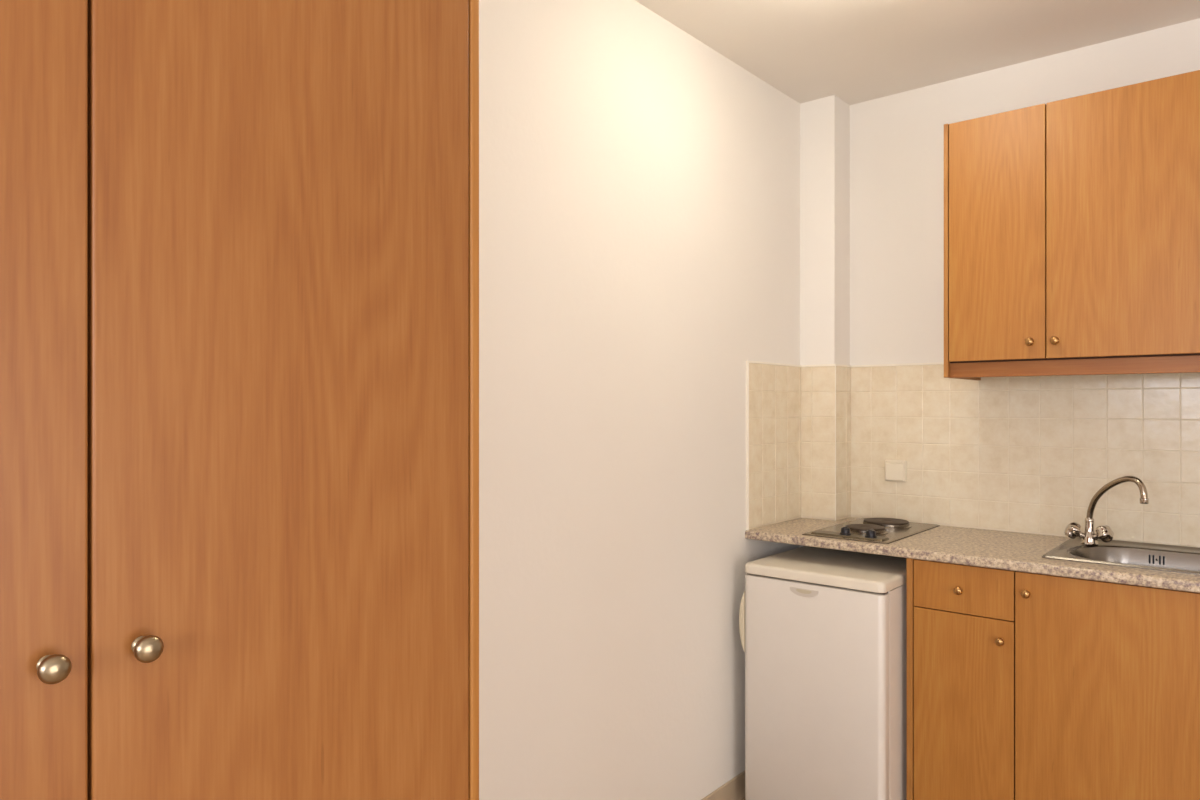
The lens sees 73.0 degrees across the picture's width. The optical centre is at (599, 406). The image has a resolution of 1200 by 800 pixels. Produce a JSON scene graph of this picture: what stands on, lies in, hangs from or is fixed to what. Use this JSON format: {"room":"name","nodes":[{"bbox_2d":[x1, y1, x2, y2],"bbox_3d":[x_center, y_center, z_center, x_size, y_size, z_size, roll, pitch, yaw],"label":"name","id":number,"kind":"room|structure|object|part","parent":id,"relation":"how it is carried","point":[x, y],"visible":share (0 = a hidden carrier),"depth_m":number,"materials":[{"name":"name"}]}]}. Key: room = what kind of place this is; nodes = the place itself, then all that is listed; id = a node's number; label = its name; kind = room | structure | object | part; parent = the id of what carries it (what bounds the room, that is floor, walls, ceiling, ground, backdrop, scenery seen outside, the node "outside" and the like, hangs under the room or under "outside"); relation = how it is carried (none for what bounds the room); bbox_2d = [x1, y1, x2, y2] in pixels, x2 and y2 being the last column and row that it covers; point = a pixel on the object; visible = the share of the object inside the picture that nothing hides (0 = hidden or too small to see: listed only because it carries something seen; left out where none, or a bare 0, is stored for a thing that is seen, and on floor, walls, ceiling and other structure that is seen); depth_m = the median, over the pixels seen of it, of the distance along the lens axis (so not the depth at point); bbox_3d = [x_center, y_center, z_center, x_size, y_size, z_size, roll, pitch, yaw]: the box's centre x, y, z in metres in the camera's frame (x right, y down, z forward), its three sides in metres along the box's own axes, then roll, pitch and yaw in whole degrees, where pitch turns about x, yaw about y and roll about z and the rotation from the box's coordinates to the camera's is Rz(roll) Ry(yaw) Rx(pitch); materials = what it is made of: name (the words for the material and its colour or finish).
{"room":"studio apartment","nodes":[
{"label":"studio apartment","id":0,"kind":"room"},
{"bbox_2d":[479,0,799,799],"bbox_3d":[-0.979,0.089,1.186,0.150,2.531,5.549,0,0,40],"label":"wall","id":1,"kind":"structure","parent":0,"point":[639,185],"depth_m":2.28,"materials":[{"name":"paint"}]},
{"bbox_2d":[701,770,744,799],"bbox_3d":[0.089,1.311,2.326,0.009,0.086,2.148,0,0,40],"label":"baseboard","id":2,"kind":"structure","parent":1,"relation":"attached to","point":[734,789],"depth_m":2.74,"materials":[{"name":"beige tile"}]},
{"bbox_2d":[800,95,849,546],"bbox_3d":[0.877,0.089,3.158,0.140,2.531,0.140,0,0,40],"label":"column","id":3,"kind":"structure","parent":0,"point":[824,122],"depth_m":3.11,"materials":[{"name":"paint"}]},
{"bbox_2d":[635,0,1199,104],"bbox_3d":[0.315,-1.227,0.093,3.538,0.100,5.849,0,0,40],"label":"ceiling","id":4,"kind":"structure","parent":0,"point":[853,51],"depth_m":2.56,"materials":[{"name":"paint"}]},
{"bbox_2d":[850,18,1199,364],"bbox_3d":[2.154,0.089,2.269,3.538,2.531,0.150,0,0,40],"label":"wall","id":5,"kind":"structure","parent":0,"point":[897,140],"depth_m":3.00,"materials":[{"name":"paint"}]},
{"bbox_2d":[746,361,1199,547],"bbox_3d":[1.449,0.140,2.403,1.988,0.599,0.556,0,0,40],"label":"tile backsplash","id":6,"kind":"structure","parent":5,"relation":"attached to","point":[1021,454],"depth_m":2.85,"materials":[{"name":"beige tile"}]},
{"bbox_3d":[1.449,0.140,2.403,1.988,0.599,0.556,0,0,40],"label":"edge trim","id":7,"kind":"part","parent":6,"relation":"part of","materials":[{"name":"beige tile"}]},
{"bbox_2d":[885,460,905,481],"bbox_3d":[1.105,0.241,3.034,0.078,0.079,0.018,0,0,40],"label":"light switch","id":8,"kind":"object","parent":6,"relation":"attached to","point":[895,470],"visible":1,"depth_m":3.02,"materials":[{"name":"beige plastic"}]},
{"bbox_2d":[944,70,1199,379],"bbox_3d":[1.521,-0.494,2.432,0.840,0.805,0.395,0,0,40],"label":"upper cabinet","id":9,"kind":"object","parent":5,"relation":"attached to","point":[1072,225],"visible":1,"depth_m":2.34,"materials":[{"name":"brown wood"}]},
{"bbox_3d":[1.215,-0.494,2.710,0.013,0.805,0.366,0,0,40],"label":"panel","id":10,"kind":"part","parent":9,"relation":"part of","materials":[{"name":"brown wood"}]},
{"bbox_3d":[1.214,-0.518,2.484,0.273,0.752,0.018,0,0,40],"label":"door","id":11,"kind":"part","parent":9,"relation":"part of","materials":[{"name":"brown wood"}]},
{"bbox_3d":[1.274,-0.192,2.402,0.024,0.024,0.030,0,0,40],"label":"knob","id":12,"kind":"part","parent":9,"relation":"part of","materials":[{"name":"gold metal"}]},
{"bbox_3d":[1.325,-0.192,2.359,0.024,0.024,0.030,0,0,40],"label":"knob","id":13,"kind":"part","parent":9,"relation":"part of","materials":[{"name":"gold metal"}]},
{"bbox_3d":[1.432,-0.115,2.329,0.810,0.046,0.018,0,0,40],"label":"light rail","id":14,"kind":"part","parent":9,"relation":"part of","materials":[{"name":"brown wood"}]},
{"bbox_3d":[1.536,-0.146,2.453,0.810,0.016,0.345,0,0,40],"label":"panel","id":15,"kind":"part","parent":9,"relation":"part of","materials":[{"name":"brown wood"}]},
{"bbox_3d":[1.523,-0.518,2.223,0.530,0.752,0.018,0,0,40],"label":"door","id":16,"kind":"part","parent":9,"relation":"part of","materials":[{"name":"brown wood"}]},
{"bbox_3d":[0.315,1.404,0.093,3.538,0.100,5.849,0,0,40],"label":"floor","id":17,"kind":"structure","parent":0,"visible":0},
{"bbox_2d":[0,0,478,799],"bbox_3d":[-0.695,0.143,0.920,0.625,2.422,0.973,0,0,40],"label":"wardrobe","id":18,"kind":"object","parent":17,"relation":"on","point":[239,239],"visible":1,"depth_m":0.85,"materials":[{"name":"brown wood"}]},
{"bbox_3d":[-0.631,0.101,0.568,0.018,2.334,0.478,0,0,40],"label":"door","id":19,"kind":"part","parent":18,"relation":"part of","materials":[{"name":"brown wood"}]},
{"bbox_3d":[-0.481,0.229,0.711,0.028,0.026,0.026,0,0,40],"label":"knob","id":20,"kind":"part","parent":18,"relation":"part of","materials":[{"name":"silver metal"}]},
{"bbox_3d":[-0.431,0.229,0.770,0.028,0.026,0.026,0,0,40],"label":"knob","id":21,"kind":"part","parent":18,"relation":"part of","materials":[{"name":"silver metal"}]},
{"bbox_3d":[-0.397,0.143,1.294,0.597,2.422,0.016,0,0,40],"label":"panel","id":22,"kind":"part","parent":18,"relation":"part of","materials":[{"name":"brown wood"}]},
{"bbox_2d":[739,546,906,799],"bbox_3d":[0.810,0.937,2.737,0.495,0.835,0.509,0,0,40],"label":"fridge","id":23,"kind":"object","parent":17,"relation":"on","point":[823,631],"visible":0.84,"depth_m":2.51,"materials":[{"name":"white metal"}]},
{"bbox_3d":[0.478,0.716,2.710,0.023,0.203,0.020,0,0,40],"label":"handle","id":24,"kind":"part","parent":23,"relation":"part of","materials":[{"name":"beige plastic"}]},
{"bbox_2d":[907,558,1015,799],"bbox_3d":[1.214,0.908,2.573,0.301,0.892,0.559,0,0,40],"label":"base cabinet","id":25,"kind":"object","parent":17,"relation":"on","point":[961,618],"visible":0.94,"depth_m":2.38,"materials":[{"name":"brown wood"}]},
{"bbox_3d":[1.115,0.908,2.675,0.018,0.892,0.531,0,0,40],"label":"panel","id":26,"kind":"part","parent":25,"relation":"part of","materials":[{"name":"brown wood"}]},
{"bbox_3d":[1.048,0.538,2.368,0.024,0.024,0.030,0,0,40],"label":"knob","id":27,"kind":"part","parent":25,"relation":"part of","materials":[{"name":"gold metal"}]},
{"bbox_3d":[1.067,0.536,2.383,0.279,0.141,0.018,0,0,40],"label":"drawer","id":28,"kind":"part","parent":25,"relation":"part of","materials":[{"name":"brown wood"}]},
{"bbox_3d":[1.133,0.666,2.296,0.024,0.024,0.030,0,0,40],"label":"knob","id":29,"kind":"part","parent":25,"relation":"part of","materials":[{"name":"gold metal"}]},
{"bbox_2d":[1015,571,1199,799],"bbox_3d":[1.562,0.908,2.280,0.604,0.892,0.559,0,0,40],"label":"base cabinet","id":30,"kind":"object","parent":17,"relation":"on","point":[1107,674],"visible":0.98,"depth_m":2.15,"materials":[{"name":"brown wood"}]},
{"bbox_2d":[745,517,1199,592],"bbox_3d":[1.446,0.447,2.400,1.987,0.030,0.563,0,0,40],"label":"countertop","id":31,"kind":"structure","parent":30,"relation":"on","point":[1005,550],"depth_m":2.48,"materials":[{"name":"stone"}]},
{"bbox_2d":[802,518,939,543],"bbox_3d":[0.954,0.415,2.827,0.291,0.034,0.512,0,0,40],"label":"cooktop","id":32,"kind":"object","parent":31,"relation":"in","point":[873,530],"visible":1,"depth_m":2.74,"materials":[{"name":"metal"}]},
{"bbox_3d":[0.811,0.410,2.677,0.037,0.024,0.037,0,0,40],"label":"control knob","id":33,"kind":"part","parent":32,"relation":"part of","materials":[{"name":"black plastic"}]},
{"bbox_3d":[0.821,0.425,2.670,0.248,0.005,0.064,0,0,40],"label":"control panel","id":34,"kind":"part","parent":32,"relation":"part of","materials":[{"name":"grey metal"}]},
{"bbox_3d":[0.876,0.410,2.621,0.037,0.024,0.037,0,0,40],"label":"control knob","id":35,"kind":"part","parent":32,"relation":"part of","materials":[{"name":"black plastic"}]},
{"bbox_2d":[1064,476,1148,544],"bbox_3d":[1.539,0.316,2.451,0.080,0.223,0.248,0,0,-30],"label":"mixer tap","id":36,"kind":"object","parent":31,"relation":"on","point":[1072,530],"visible":1,"depth_m":2.48,"materials":[{"name":"silver metal"}]},
{"bbox_3d":[1.497,0.399,2.521,0.029,0.030,0.025,0,0,26],"label":"handle","id":37,"kind":"part","parent":36,"relation":"part of","materials":[{"name":"silver metal"}]},
{"bbox_3d":[1.545,0.284,2.427,0.018,0.161,0.199,0,0,-17],"label":"spout","id":38,"kind":"part","parent":36,"relation":"part of","materials":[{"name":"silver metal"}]},
{"bbox_2d":[1042,537,1199,574],"bbox_3d":[1.604,0.510,2.315,0.526,0.170,0.453,0,0,40],"label":"sink","id":39,"kind":"object","parent":31,"relation":"in","point":[1162,557],"visible":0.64,"depth_m":2.44,"materials":[{"name":"silver metal"}]},
{"bbox_3d":[1.184,0.521,2.253,0.024,0.024,0.030,0,0,40],"label":"knob","id":40,"kind":"part","parent":30,"relation":"part of","materials":[{"name":"gold metal"}]}
]}

